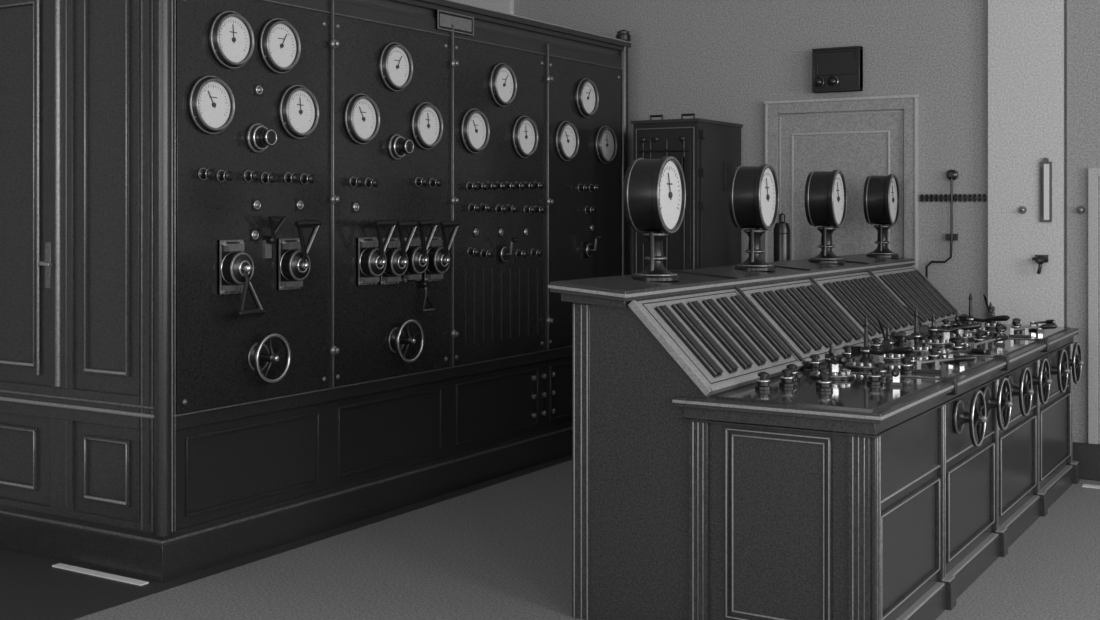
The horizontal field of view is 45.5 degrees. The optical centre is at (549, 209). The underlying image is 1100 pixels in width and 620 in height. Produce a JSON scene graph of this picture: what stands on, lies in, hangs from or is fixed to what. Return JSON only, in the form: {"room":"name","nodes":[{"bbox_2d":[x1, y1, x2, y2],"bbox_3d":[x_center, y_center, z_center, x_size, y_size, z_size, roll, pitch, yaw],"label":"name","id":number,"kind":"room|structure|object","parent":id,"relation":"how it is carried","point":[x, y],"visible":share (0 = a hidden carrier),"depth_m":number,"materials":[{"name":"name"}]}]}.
{"room":"electrical room","nodes":[
{"label":"electrical room","id":0,"kind":"room"},
{"bbox_2d":[0,454,1099,619],"bbox_3d":[0.367,1.550,2.617,9.100,0.100,10.850,0,0,31],"label":"floor","id":1,"kind":"structure","parent":0,"point":[499,548],"depth_m":5.39,"materials":[{"name":"grey concrete"}]},
{"bbox_2d":[52,563,148,585],"bbox_3d":[-1.853,1.497,5.390,0.540,0.006,0.040,0,0,31],"label":"trim","id":2,"kind":"structure","parent":1,"relation":"on","point":[59,565],"depth_m":5.37,"materials":[{"name":"silver metal"}]},
{"bbox_2d":[0,0,631,582],"bbox_3d":[-1.133,0.155,7.352,1.563,2.688,4.041,0,0,31],"label":"switchboard","id":3,"kind":"object","parent":1,"relation":"on","point":[140,438],"depth_m":5.84,"materials":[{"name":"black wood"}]},
{"bbox_2d":[187,75,234,134],"bbox_3d":[-1.414,-0.441,5.500,0.045,0.248,0.248,0,0,31],"label":"meter","id":4,"kind":"object","parent":3,"relation":"attached to","point":[210,101],"visible":1,"depth_m":5.49,"materials":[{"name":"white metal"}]},
{"bbox_2d":[208,11,254,68],"bbox_3d":[-1.354,-0.727,5.599,0.045,0.248,0.248,0,0,31],"label":"meter","id":5,"kind":"object","parent":3,"relation":"attached to","point":[231,41],"visible":1,"depth_m":5.58,"materials":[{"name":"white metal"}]},
{"bbox_2d":[217,240,264,317],"bbox_3d":[-1.312,0.291,5.573,0.143,0.325,0.152,0,0,31],"label":"switch","id":6,"kind":"object","parent":3,"relation":"attached to","point":[235,267],"visible":1,"depth_m":5.55,"materials":[{"name":"black metal"}]},
{"bbox_2d":[250,229,258,240],"bbox_3d":[-1.288,0.109,5.734,0.016,0.052,0.052,0,0,31],"label":"lamp","id":7,"kind":"object","parent":3,"relation":"attached to","point":[254,233],"visible":1,"depth_m":5.73,"materials":[{"name":"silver metal"}]},
{"bbox_2d":[252,199,260,210],"bbox_3d":[-1.282,-0.022,5.745,0.016,0.052,0.052,0,0,31],"label":"lamp","id":8,"kind":"object","parent":3,"relation":"attached to","point":[256,203],"visible":1,"depth_m":5.74,"materials":[{"name":"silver metal"}]},
{"bbox_2d":[254,84,262,95],"bbox_3d":[-1.275,-0.527,5.755,0.016,0.052,0.052,0,0,31],"label":"lamp","id":9,"kind":"object","parent":3,"relation":"attached to","point":[258,88],"visible":1,"depth_m":5.75,"materials":[{"name":"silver metal"}]},
{"bbox_2d":[245,123,276,152],"bbox_3d":[-1.248,-0.316,5.724,0.095,0.131,0.132,0,0,31],"label":"knob","id":10,"kind":"object","parent":3,"relation":"attached to","point":[258,137],"visible":1,"depth_m":5.70,"materials":[{"name":"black metal"}]},
{"bbox_2d":[247,333,290,383],"bbox_3d":[-1.232,0.645,5.721,0.125,0.223,0.223,0,0,31],"label":"handwheel","id":11,"kind":"object","parent":3,"relation":"attached to","point":[258,356],"visible":1,"depth_m":5.70,"materials":[{"name":"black metal"}]},
{"bbox_2d":[257,18,300,73],"bbox_3d":[-1.201,-0.733,5.850,0.045,0.248,0.248,0,0,31],"label":"meter","id":12,"kind":"object","parent":3,"relation":"attached to","point":[279,44],"visible":1,"depth_m":5.83,"materials":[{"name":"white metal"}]},
{"bbox_2d":[277,85,318,138],"bbox_3d":[-1.136,-0.446,5.955,0.045,0.248,0.248,0,0,31],"label":"meter","id":13,"kind":"object","parent":3,"relation":"attached to","point":[297,107],"visible":1,"depth_m":5.94,"materials":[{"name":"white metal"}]},
{"bbox_2d":[277,220,321,289],"bbox_3d":[-1.125,0.201,5.879,0.143,0.315,0.152,0,0,31],"label":"switch","id":14,"kind":"object","parent":3,"relation":"attached to","point":[293,263],"visible":1,"depth_m":5.86,"materials":[{"name":"black metal"}]},
{"bbox_2d":[295,199,303,210],"bbox_3d":[-1.138,-0.023,5.980,0.016,0.052,0.052,0,0,31],"label":"lamp","id":15,"kind":"object","parent":3,"relation":"attached to","point":[299,203],"visible":1,"depth_m":5.97,"materials":[{"name":"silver metal"}]},
{"bbox_2d":[342,93,379,144],"bbox_3d":[-0.904,-0.440,6.335,0.045,0.248,0.248,0,0,31],"label":"meter","id":16,"kind":"object","parent":3,"relation":"attached to","point":[361,115],"visible":1,"depth_m":6.32,"materials":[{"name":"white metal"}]},
{"bbox_2d":[356,220,396,284],"bbox_3d":[-0.839,0.206,6.348,0.143,0.315,0.152,0,0,31],"label":"switch","id":17,"kind":"object","parent":3,"relation":"attached to","point":[371,261],"visible":1,"depth_m":6.32,"materials":[{"name":"black metal"}]},
{"bbox_2d":[378,42,412,91],"bbox_3d":[-0.767,-0.717,6.560,0.045,0.248,0.248,0,0,31],"label":"meter","id":18,"kind":"object","parent":3,"relation":"attached to","point":[395,63],"visible":1,"depth_m":6.54,"materials":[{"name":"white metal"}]},
{"bbox_2d":[379,221,417,284],"bbox_3d":[-0.750,0.211,6.494,0.143,0.315,0.152,0,0,31],"label":"switch","id":19,"kind":"object","parent":3,"relation":"attached to","point":[397,259],"visible":0.89,"depth_m":6.47,"materials":[{"name":"black metal"}]},
{"bbox_2d":[387,134,413,159],"bbox_3d":[-0.737,-0.316,6.561,0.095,0.131,0.132,0,0,31],"label":"knob","id":20,"kind":"object","parent":3,"relation":"attached to","point":[398,146],"visible":1,"depth_m":6.54,"materials":[{"name":"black metal"}]},
{"bbox_2d":[388,319,423,362],"bbox_3d":[-0.724,0.653,6.553,0.125,0.223,0.223,0,0,31],"label":"handwheel","id":21,"kind":"object","parent":3,"relation":"attached to","point":[397,339],"visible":1,"depth_m":6.54,"materials":[{"name":"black metal"}]},
{"bbox_2d":[401,220,438,281],"bbox_3d":[-0.661,0.207,6.639,0.143,0.314,0.152,0,0,31],"label":"switch","id":22,"kind":"object","parent":3,"relation":"attached to","point":[418,258],"visible":0.87,"depth_m":6.62,"materials":[{"name":"black metal"}]},
{"bbox_2d":[410,102,442,149],"bbox_3d":[-0.632,-0.435,6.780,0.045,0.248,0.248,0,0,31],"label":"meter","id":23,"kind":"object","parent":3,"relation":"attached to","point":[426,121],"visible":1,"depth_m":6.76,"materials":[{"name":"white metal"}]},
{"bbox_2d":[422,221,459,281],"bbox_3d":[-0.564,0.213,6.799,0.143,0.315,0.152,0,0,31],"label":"switch","id":24,"kind":"object","parent":3,"relation":"attached to","point":[439,257],"visible":0.94,"depth_m":6.78,"materials":[{"name":"black metal"}]},
{"bbox_2d":[435,10,473,35],"bbox_3d":[-0.508,-1.001,7.017,0.017,0.100,0.330,0,0,31],"label":"nameplate","id":25,"kind":"object","parent":3,"relation":"attached to","point":[463,24],"visible":1,"depth_m":7.01,"materials":[{"name":"black metal"}]},
{"bbox_2d":[459,108,489,153],"bbox_3d":[-0.406,-0.431,7.152,0.045,0.248,0.248,0,0,31],"label":"meter","id":26,"kind":"object","parent":3,"relation":"attached to","point":[474,128],"visible":1,"depth_m":7.13,"materials":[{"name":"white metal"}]},
{"bbox_2d":[488,63,516,106],"bbox_3d":[-0.262,-0.705,7.388,0.045,0.248,0.248,0,0,31],"label":"meter","id":27,"kind":"object","parent":3,"relation":"attached to","point":[502,82],"visible":1,"depth_m":7.37,"materials":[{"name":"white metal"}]},
{"bbox_2d":[496,238,517,262],"bbox_3d":[-0.232,0.227,7.370,0.115,0.143,0.084,0,0,31],"label":"toggle switch","id":28,"kind":"object","parent":3,"relation":"attached to","point":[502,252],"visible":1,"depth_m":7.36,"materials":[{"name":"black metal"}]},
{"bbox_2d":[511,116,537,157],"bbox_3d":[-0.141,-0.423,7.585,0.045,0.248,0.248,0,0,31],"label":"meter","id":29,"kind":"object","parent":3,"relation":"attached to","point":[524,132],"visible":1,"depth_m":7.56,"materials":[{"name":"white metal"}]},
{"bbox_2d":[554,121,578,160],"bbox_3d":[0.106,-0.421,7.991,0.045,0.248,0.248,0,0,31],"label":"meter","id":30,"kind":"object","parent":3,"relation":"attached to","point":[566,136],"visible":1,"depth_m":7.97,"materials":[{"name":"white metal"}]},
{"bbox_2d":[574,78,598,117],"bbox_3d":[0.234,-0.701,8.200,0.045,0.248,0.248,0,0,31],"label":"meter","id":31,"kind":"object","parent":3,"relation":"attached to","point":[586,96],"visible":1,"depth_m":8.18,"materials":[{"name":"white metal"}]},
{"bbox_2d":[582,235,601,257],"bbox_3d":[0.271,0.229,8.193,0.115,0.143,0.084,0,0,31],"label":"toggle switch","id":32,"kind":"object","parent":3,"relation":"attached to","point":[588,249],"visible":1,"depth_m":8.18,"materials":[{"name":"black metal"}]},
{"bbox_2d":[594,126,616,163],"bbox_3d":[0.362,-0.417,8.409,0.045,0.248,0.248,0,0,31],"label":"meter","id":33,"kind":"object","parent":3,"relation":"attached to","point":[605,140],"visible":1,"depth_m":8.38,"materials":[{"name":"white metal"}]},
{"bbox_2d":[631,113,742,273],"bbox_3d":[0.866,0.456,8.227,0.475,2.087,0.714,0,0,31],"label":"tall cabinet","id":34,"kind":"object","parent":1,"relation":"on","point":[708,152],"visible":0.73,"depth_m":7.99,"materials":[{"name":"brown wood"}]},
{"bbox_2d":[548,254,1079,619],"bbox_3d":[1.462,0.879,6.024,1.238,1.243,3.617,0,0,31],"label":"control console","id":35,"kind":"object","parent":1,"relation":"on","point":[697,495],"visible":0.91,"depth_m":4.68,"materials":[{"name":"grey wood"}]},
{"bbox_2d":[623,156,685,280],"bbox_3d":[0.418,0.033,5.186,0.190,0.487,0.304,0,0,26],"label":"meter","id":36,"kind":"object","parent":35,"relation":"on","point":[654,190],"visible":1,"depth_m":5.12,"materials":[{"name":"black metal"}]},
{"bbox_2d":[655,304,723,377],"bbox_3d":[0.501,0.470,4.726,0.252,0.250,0.054,0,0,31],"label":"slot","id":37,"kind":"object","parent":35,"relation":"on","point":[668,316],"visible":1,"depth_m":4.71,"materials":[{"name":"black metal"}]},
{"bbox_2d":[671,302,738,373],"bbox_3d":[0.571,0.470,4.843,0.252,0.250,0.054,0,0,31],"label":"slot","id":38,"kind":"object","parent":35,"relation":"on","point":[680,309],"visible":1,"depth_m":4.83,"materials":[{"name":"black metal"}]},
{"bbox_2d":[687,300,753,369],"bbox_3d":[0.642,0.470,4.958,0.252,0.250,0.054,0,0,31],"label":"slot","id":39,"kind":"object","parent":35,"relation":"on","point":[696,307],"visible":1,"depth_m":4.94,"materials":[{"name":"black metal"}]},
{"bbox_2d":[702,298,766,365],"bbox_3d":[0.713,0.470,5.075,0.252,0.250,0.054,0,0,31],"label":"indicator","id":40,"kind":"object","parent":35,"relation":"on","point":[711,305],"visible":1,"depth_m":5.06,"materials":[{"name":"black metal"}]},
{"bbox_2d":[716,296,779,362],"bbox_3d":[0.784,0.470,5.191,0.252,0.250,0.054,0,0,31],"label":"indicator","id":41,"kind":"object","parent":35,"relation":"on","point":[728,306],"visible":1,"depth_m":5.17,"materials":[{"name":"black metal"}]},
{"bbox_2d":[728,164,778,270],"bbox_3d":[0.945,0.033,6.049,0.190,0.487,0.304,0,0,26],"label":"meter","id":42,"kind":"object","parent":35,"relation":"on","point":[753,194],"visible":1,"depth_m":5.98,"materials":[{"name":"black metal"}]},
{"bbox_2d":[730,294,792,358],"bbox_3d":[0.855,0.470,5.307,0.252,0.250,0.054,0,0,31],"label":"indicator","id":43,"kind":"object","parent":35,"relation":"on","point":[766,331],"visible":1,"depth_m":5.29,"materials":[{"name":"black metal"}]},
{"bbox_2d":[755,372,771,389],"bbox_3d":[0.766,0.612,4.710,0.060,0.062,0.060,0,0,31],"label":"post","id":44,"kind":"object","parent":35,"relation":"on","point":[763,383],"visible":1,"depth_m":4.69,"materials":[{"name":"black metal"}]},
{"bbox_2d":[751,291,811,353],"bbox_3d":[0.970,0.470,5.495,0.252,0.250,0.054,0,0,31],"label":"indicator","id":45,"kind":"object","parent":35,"relation":"on","point":[759,297],"visible":1,"depth_m":5.48,"materials":[{"name":"black metal"}]},
{"bbox_2d":[773,213,790,261],"bbox_3d":[1.394,0.760,7.877,0.200,1.480,0.200,0,0,31],"label":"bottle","id":46,"kind":"object","parent":35,"relation":"on","point":[781,233],"visible":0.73,"depth_m":7.84,"materials":[{"name":"black metal"}]},
{"bbox_2d":[779,368,794,386],"bbox_3d":[0.868,0.612,4.801,0.060,0.062,0.060,0,0,31],"label":"post","id":47,"kind":"object","parent":35,"relation":"on","point":[786,380],"visible":1,"depth_m":4.78,"materials":[{"name":"black metal"}]},
{"bbox_2d":[763,290,822,350],"bbox_3d":[1.038,0.470,5.607,0.252,0.250,0.054,0,0,31],"label":"indicator","id":48,"kind":"object","parent":35,"relation":"on","point":[770,295],"visible":1,"depth_m":5.59,"materials":[{"name":"black metal"}]},
{"bbox_2d":[786,364,799,380],"bbox_3d":[0.912,0.612,4.949,0.060,0.062,0.060,0,0,31],"label":"post","id":49,"kind":"object","parent":35,"relation":"on","point":[793,367],"visible":0.53,"depth_m":4.93,"materials":[{"name":"black metal"}]},
{"bbox_2d":[775,288,832,347],"bbox_3d":[1.107,0.470,5.720,0.252,0.250,0.054,0,0,31],"label":"indicator","id":50,"kind":"object","parent":35,"relation":"on","point":[783,295],"visible":0.93,"depth_m":5.70,"materials":[{"name":"black metal"}]},
{"bbox_2d":[807,354,820,370],"bbox_3d":[1.066,0.612,5.278,0.060,0.062,0.060,0,0,31],"label":"post","id":51,"kind":"object","parent":35,"relation":"on","point":[814,364],"visible":0.98,"depth_m":5.26,"materials":[{"name":"black metal"}]},
{"bbox_2d":[786,287,843,345],"bbox_3d":[1.176,0.470,5.833,0.252,0.250,0.054,0,0,31],"label":"indicator","id":52,"kind":"object","parent":35,"relation":"on","point":[802,302],"visible":1,"depth_m":5.82,"materials":[{"name":"black metal"}]},
{"bbox_2d":[815,367,831,384],"bbox_3d":[1.011,0.612,4.842,0.060,0.062,0.060,0,0,31],"label":"post","id":53,"kind":"object","parent":35,"relation":"on","point":[822,369],"visible":0.37,"depth_m":4.83,"materials":[{"name":"black metal"}]},
{"bbox_2d":[796,285,852,342],"bbox_3d":[1.245,0.470,5.945,0.252,0.250,0.054,0,0,31],"label":"indicator","id":54,"kind":"object","parent":35,"relation":"on","point":[840,330],"visible":1,"depth_m":5.93,"materials":[{"name":"black metal"}]},
{"bbox_2d":[816,373,832,390],"bbox_3d":[0.979,0.612,4.675,0.060,0.062,0.060,0,0,31],"label":"post","id":55,"kind":"object","parent":35,"relation":"on","point":[824,384],"visible":1,"depth_m":4.66,"materials":[{"name":"black metal"}]},
{"bbox_2d":[804,170,846,262],"bbox_3d":[1.452,0.033,6.880,0.190,0.487,0.304,0,0,26],"label":"meter","id":56,"kind":"object","parent":35,"relation":"on","point":[825,197],"visible":1,"depth_m":6.80,"materials":[{"name":"black metal"}]},
{"bbox_2d":[809,344,853,379],"bbox_3d":[1.058,0.578,4.973,0.170,0.130,0.300,0,0,21],"label":"controller","id":57,"kind":"object","parent":35,"relation":"on","point":[832,361],"visible":0.92,"depth_m":4.98,"materials":[{"name":"black metal"}]},
{"bbox_2d":[806,284,862,340],"bbox_3d":[1.313,0.470,6.058,0.252,0.250,0.054,0,0,31],"label":"indicator","id":58,"kind":"object","parent":35,"relation":"on","point":[813,289],"visible":1,"depth_m":6.04,"materials":[{"name":"black metal"}]},
{"bbox_2d":[841,345,853,360],"bbox_3d":[1.274,0.612,5.619,0.060,0.062,0.060,0,0,31],"label":"post","id":59,"kind":"object","parent":35,"relation":"on","point":[847,354],"visible":0.79,"depth_m":5.60,"materials":[{"name":"black metal"}]},
{"bbox_2d":[823,282,876,336],"bbox_3d":[1.428,0.470,6.246,0.252,0.250,0.054,0,0,31],"label":"indicator","id":60,"kind":"object","parent":35,"relation":"on","point":[829,286],"visible":1,"depth_m":6.23,"materials":[{"name":"black metal"}]},
{"bbox_2d":[832,281,885,333],"bbox_3d":[1.497,0.470,6.358,0.252,0.250,0.054,0,0,31],"label":"indicator","id":61,"kind":"object","parent":35,"relation":"on","point":[842,289],"visible":0.8,"depth_m":6.35,"materials":[{"name":"black metal"}]},
{"bbox_2d":[841,279,893,331],"bbox_3d":[1.565,0.470,6.471,0.252,0.250,0.054,0,0,31],"label":"indicator","id":62,"kind":"object","parent":35,"relation":"on","point":[859,296],"visible":0.91,"depth_m":6.46,"materials":[{"name":"black metal"}]},
{"bbox_2d":[866,367,882,384],"bbox_3d":[1.200,0.612,4.844,0.060,0.062,0.060,0,0,31],"label":"post","id":63,"kind":"object","parent":35,"relation":"on","point":[874,377],"visible":1,"depth_m":4.83,"materials":[{"name":"black metal"}]},
{"bbox_2d":[850,278,901,329],"bbox_3d":[1.634,0.470,6.584,0.252,0.250,0.054,0,0,31],"label":"indicator","id":64,"kind":"object","parent":35,"relation":"on","point":[855,282],"visible":0.98,"depth_m":6.57,"materials":[{"name":"black metal"}]},
{"bbox_2d":[870,338,882,350],"bbox_3d":[1.483,0.612,5.960,0.060,0.062,0.060,0,0,31],"label":"post","id":65,"kind":"object","parent":35,"relation":"on","point":[875,346],"visible":0.94,"depth_m":5.94,"materials":[{"name":"black metal"}]},
{"bbox_2d":[845,316,913,370],"bbox_3d":[1.341,0.538,5.297,0.299,0.210,0.171,0,0,31],"label":"controller","id":66,"kind":"object","parent":35,"relation":"on","point":[866,362],"visible":0.82,"depth_m":5.29,"materials":[{"name":"black metal"}]},
{"bbox_2d":[863,174,899,257],"bbox_3d":[1.952,0.033,7.699,0.190,0.487,0.304,0,0,26],"label":"meter","id":67,"kind":"object","parent":35,"relation":"on","point":[881,194],"visible":1,"depth_m":7.62,"materials":[{"name":"black metal"}]},
{"bbox_2d":[875,362,887,379],"bbox_3d":[1.257,0.612,4.997,0.060,0.062,0.060,0,0,31],"label":"post","id":68,"kind":"object","parent":35,"relation":"on","point":[880,365],"visible":0.6,"depth_m":4.98,"materials":[{"name":"black metal"}]},
{"bbox_2d":[858,277,908,327],"bbox_3d":[1.703,0.470,6.696,0.252,0.250,0.054,0,0,31],"label":"indicator","id":69,"kind":"object","parent":35,"relation":"on","point":[864,281],"visible":0.98,"depth_m":6.68,"materials":[{"name":"black metal"}]},
{"bbox_2d":[870,317,904,361],"bbox_3d":[1.458,0.549,5.707,0.170,0.188,0.313,0,0,2],"label":"controller","id":70,"kind":"object","parent":35,"relation":"on","point":[888,342],"visible":0.69,"depth_m":5.59,"materials":[{"name":"black metal"}]},
{"bbox_2d":[866,276,913,325],"bbox_3d":[1.772,0.470,6.809,0.252,0.250,0.054,0,0,31],"label":"indicator","id":71,"kind":"object","parent":35,"relation":"on","point":[872,280],"visible":0.8,"depth_m":6.79,"materials":[{"name":"black metal"}]},
{"bbox_2d":[891,369,902,385],"bbox_3d":[1.262,0.607,4.779,0.040,0.073,0.231,0,0,16],"label":"switch","id":72,"kind":"object","parent":35,"relation":"on","point":[896,381],"visible":1,"depth_m":4.80,"materials":[{"name":"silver metal"}]},
{"bbox_2d":[879,274,927,322],"bbox_3d":[1.887,0.470,6.997,0.252,0.250,0.054,0,0,31],"label":"slat","id":73,"kind":"object","parent":35,"relation":"on","point":[884,278],"visible":1,"depth_m":6.98,"materials":[{"name":"black metal"}]},
{"bbox_2d":[898,357,913,372],"bbox_3d":[1.408,0.612,5.186,0.060,0.062,0.060,0,0,31],"label":"post","id":74,"kind":"object","parent":35,"relation":"on","point":[905,367],"visible":0.99,"depth_m":5.17,"materials":[{"name":"black metal"}]},
{"bbox_2d":[887,273,931,320],"bbox_3d":[1.951,0.470,7.103,0.252,0.250,0.054,0,0,31],"label":"slat","id":75,"kind":"object","parent":35,"relation":"on","point":[891,276],"visible":0.71,"depth_m":7.09,"materials":[{"name":"black metal"}]},
{"bbox_2d":[905,353,915,368],"bbox_3d":[1.466,0.612,5.338,0.060,0.062,0.060,0,0,31],"label":"post","id":76,"kind":"object","parent":35,"relation":"on","point":[913,361],"visible":0.49,"depth_m":5.32,"materials":[{"name":"black metal"}]},
{"bbox_2d":[892,308,931,353],"bbox_3d":[1.625,0.543,5.886,0.170,0.200,0.308,0,0,31],"label":"controller","id":77,"kind":"object","parent":35,"relation":"on","point":[913,341],"visible":0.67,"depth_m":5.91,"materials":[{"name":"black metal"}]},
{"bbox_2d":[894,272,940,318],"bbox_3d":[2.016,0.470,7.208,0.252,0.250,0.054,0,0,31],"label":"slat","id":78,"kind":"object","parent":35,"relation":"on","point":[898,275],"visible":0.95,"depth_m":7.20,"materials":[{"name":"black metal"}]},
{"bbox_2d":[900,271,946,317],"bbox_3d":[2.080,0.470,7.314,0.252,0.250,0.054,0,0,31],"label":"slat","id":79,"kind":"object","parent":35,"relation":"on","point":[905,275],"visible":0.95,"depth_m":7.30,"materials":[{"name":"black metal"}]},
{"bbox_2d":[907,270,952,315],"bbox_3d":[2.145,0.470,7.420,0.252,0.250,0.054,0,0,31],"label":"slat","id":80,"kind":"object","parent":35,"relation":"on","point":[911,273],"visible":0.96,"depth_m":7.41,"materials":[{"name":"black metal"}]},
{"bbox_2d":[926,348,940,362],"bbox_3d":[1.617,0.612,5.527,0.060,0.062,0.060,0,0,31],"label":"post","id":81,"kind":"object","parent":35,"relation":"on","point":[932,355],"visible":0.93,"depth_m":5.51,"materials":[{"name":"black metal"}]},
{"bbox_2d":[913,270,957,314],"bbox_3d":[2.209,0.470,7.526,0.252,0.250,0.054,0,0,31],"label":"slat","id":82,"kind":"object","parent":35,"relation":"on","point":[918,273],"visible":0.96,"depth_m":7.51,"materials":[{"name":"black metal"}]},
{"bbox_2d":[903,305,980,345],"bbox_3d":[1.875,0.549,6.278,0.337,0.188,0.169,0,0,-18],"label":"controller","id":83,"kind":"object","parent":35,"relation":"on","point":[932,339],"visible":0.88,"depth_m":6.25,"materials":[{"name":"black metal"}]},
{"bbox_2d":[914,355,975,372],"bbox_3d":[1.563,0.607,5.188,0.231,0.073,0.040,0,0,11],"label":"switch","id":84,"kind":"object","parent":35,"relation":"on","point":[961,358],"visible":1,"depth_m":5.18,"materials":[{"name":"black metal"}]},
{"bbox_2d":[939,313,974,339],"bbox_3d":[2.013,0.578,6.499,0.170,0.130,0.300,0,0,21],"label":"controller","id":85,"kind":"object","parent":35,"relation":"on","point":[953,323],"visible":0.79,"depth_m":6.51,"materials":[{"name":"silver metal"}]},
{"bbox_2d":[952,340,964,353],"bbox_3d":[1.825,0.612,5.869,0.060,0.062,0.060,0,0,31],"label":"post","id":86,"kind":"object","parent":35,"relation":"on","point":[957,343],"visible":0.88,"depth_m":5.85,"materials":[{"name":"black metal"}]},
{"bbox_2d":[943,348,985,362],"bbox_3d":[1.744,0.607,5.499,0.040,0.073,0.231,0,0,-24],"label":"switch","id":87,"kind":"object","parent":35,"relation":"on","point":[977,351],"visible":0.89,"depth_m":5.51,"materials":[{"name":"black metal"}]},
{"bbox_2d":[953,390,986,446],"bbox_3d":[1.653,0.815,5.136,0.115,0.223,0.223,0,0,31],"label":"handwheel","id":88,"kind":"object","parent":35,"relation":"attached to","point":[960,416],"visible":1,"depth_m":5.12,"materials":[{"name":"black metal"}]},
{"bbox_2d":[974,333,984,345],"bbox_3d":[2.033,0.612,6.210,0.060,0.062,0.060,0,0,31],"label":"post","id":89,"kind":"object","parent":35,"relation":"on","point":[979,338],"visible":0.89,"depth_m":6.20,"materials":[{"name":"black metal"}]},
{"bbox_2d":[958,293,1009,333],"bbox_3d":[2.261,0.538,6.844,0.299,0.210,0.171,0,0,31],"label":"controller","id":90,"kind":"object","parent":35,"relation":"on","point":[970,317],"visible":0.54,"depth_m":6.83,"materials":[{"name":"black metal"}]},
{"bbox_2d":[970,335,1007,352],"bbox_3d":[1.994,0.607,5.949,0.231,0.073,0.040,0,0,-29],"label":"switch","id":91,"kind":"object","parent":35,"relation":"on","point":[984,344],"visible":0.88,"depth_m":5.93,"materials":[{"name":"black metal"}]},
{"bbox_2d":[983,294,1006,328],"bbox_3d":[2.413,0.549,7.232,0.170,0.188,0.313,0,0,2],"label":"controller","id":92,"kind":"object","parent":35,"relation":"on","point":[991,324],"visible":0.75,"depth_m":7.12,"materials":[{"name":"black metal"}]},
{"bbox_2d":[982,377,1012,430],"bbox_3d":[1.890,0.815,5.525,0.115,0.223,0.223,0,0,31],"label":"handwheel","id":93,"kind":"object","parent":35,"relation":"attached to","point":[1004,405],"visible":0.89,"depth_m":5.51,"materials":[{"name":"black metal"}]},
{"bbox_2d":[1004,367,1033,416],"bbox_3d":[2.114,0.815,5.892,0.115,0.223,0.223,0,0,31],"label":"handwheel","id":94,"kind":"object","parent":35,"relation":"attached to","point":[1025,391],"visible":0.86,"depth_m":5.87,"materials":[{"name":"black metal"}]},
{"bbox_2d":[1009,323,1056,337],"bbox_3d":[2.437,0.607,6.616,0.231,0.073,0.040,0,0,16],"label":"switch","id":95,"kind":"object","parent":35,"relation":"on","point":[1043,326],"visible":1,"depth_m":6.61,"materials":[{"name":"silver metal"}]},
{"bbox_2d":[1025,358,1051,404],"bbox_3d":[2.332,0.815,6.250,0.115,0.223,0.223,0,0,31],"label":"handwheel","id":96,"kind":"object","parent":35,"relation":"attached to","point":[1043,380],"visible":0.89,"depth_m":6.22,"materials":[{"name":"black metal"}]},
{"bbox_2d":[1029,319,1054,330],"bbox_3d":[2.603,0.607,6.928,0.040,0.073,0.231,0,0,-9],"label":"switch","id":97,"kind":"object","parent":35,"relation":"on","point":[1032,323],"visible":0.85,"depth_m":6.95,"materials":[{"name":"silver metal"}]},
{"bbox_2d":[1044,349,1069,392],"bbox_3d":[2.577,0.815,6.651,0.115,0.223,0.223,0,0,31],"label":"handwheel","id":98,"kind":"object","parent":35,"relation":"attached to","point":[1062,370],"visible":0.89,"depth_m":6.63,"materials":[{"name":"black metal"}]},
{"bbox_2d":[1062,342,1083,383],"bbox_3d":[2.786,0.815,6.993,0.115,0.223,0.223,0,0,31],"label":"handwheel","id":99,"kind":"object","parent":35,"relation":"attached to","point":[1076,362],"visible":0.69,"depth_m":6.96,"materials":[{"name":"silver metal"}]},
{"bbox_2d":[453,0,1099,442],"bbox_3d":[3.233,-0.600,7.311,9.100,4.200,0.250,0,0,31],"label":"wall","id":100,"kind":"structure","parent":0,"point":[1004,87],"depth_m":7.74,"materials":[{"name":"grey paint"}]},
{"bbox_2d":[812,46,862,92],"bbox_3d":[1.760,-0.864,8.058,0.300,0.270,0.110,0,0,31],"label":"signal box","id":101,"kind":"object","parent":100,"relation":"attached to","point":[834,69],"visible":1,"depth_m":8.04,"materials":[{"name":"black metal"}]},
{"bbox_2d":[764,94,919,268],"bbox_3d":[1.775,0.405,8.066,0.976,2.189,0.080,0,0,31],"label":"door","id":102,"kind":"structure","parent":100,"relation":"in","point":[861,138],"depth_m":8.06,"materials":[{"name":"white paint"}]},
{"bbox_2d":[925,169,957,278],"bbox_3d":[2.317,0.631,7.756,0.186,1.739,0.045,0,0,31],"label":"conduit","id":103,"kind":"object","parent":100,"relation":"attached to","point":[952,175],"visible":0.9,"depth_m":7.71,"materials":[{"name":"black metal"}]},
{"bbox_2d":[919,194,986,201],"bbox_3d":[2.375,-0.072,7.734,0.390,0.047,0.022,0,0,31],"label":"strip","id":104,"kind":"object","parent":100,"relation":"attached to","point":[921,197],"visible":1,"depth_m":7.72,"materials":[{"name":"black metal"}]},
{"bbox_2d":[1032,255,1047,273],"bbox_3d":[2.772,0.307,7.405,0.084,0.108,0.070,0,0,31],"label":"tap","id":105,"kind":"object","parent":100,"relation":"attached to","point":[1039,259],"visible":1,"depth_m":7.39,"materials":[{"name":"black metal"}]},
{"bbox_2d":[1040,158,1051,221],"bbox_3d":[2.803,-0.114,7.415,0.065,0.364,0.020,0,0,31],"label":"thermometer","id":106,"kind":"object","parent":100,"relation":"attached to","point":[1045,166],"visible":1,"depth_m":7.41,"materials":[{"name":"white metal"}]},
{"bbox_2d":[1072,442,1099,480],"bbox_3d":[4.817,1.400,6.183,5.220,0.200,0.025,0,0,31],"label":"baseboard","id":107,"kind":"structure","parent":100,"relation":"attached to","point":[1087,455],"depth_m":7.29,"materials":[{"name":"paint"}]},
{"bbox_2d":[1088,168,1099,443],"bbox_3d":[3.387,0.533,7.077,0.900,1.535,0.030,0,0,31],"label":"door","id":108,"kind":"structure","parent":100,"relation":"in","point":[1093,173],"depth_m":7.29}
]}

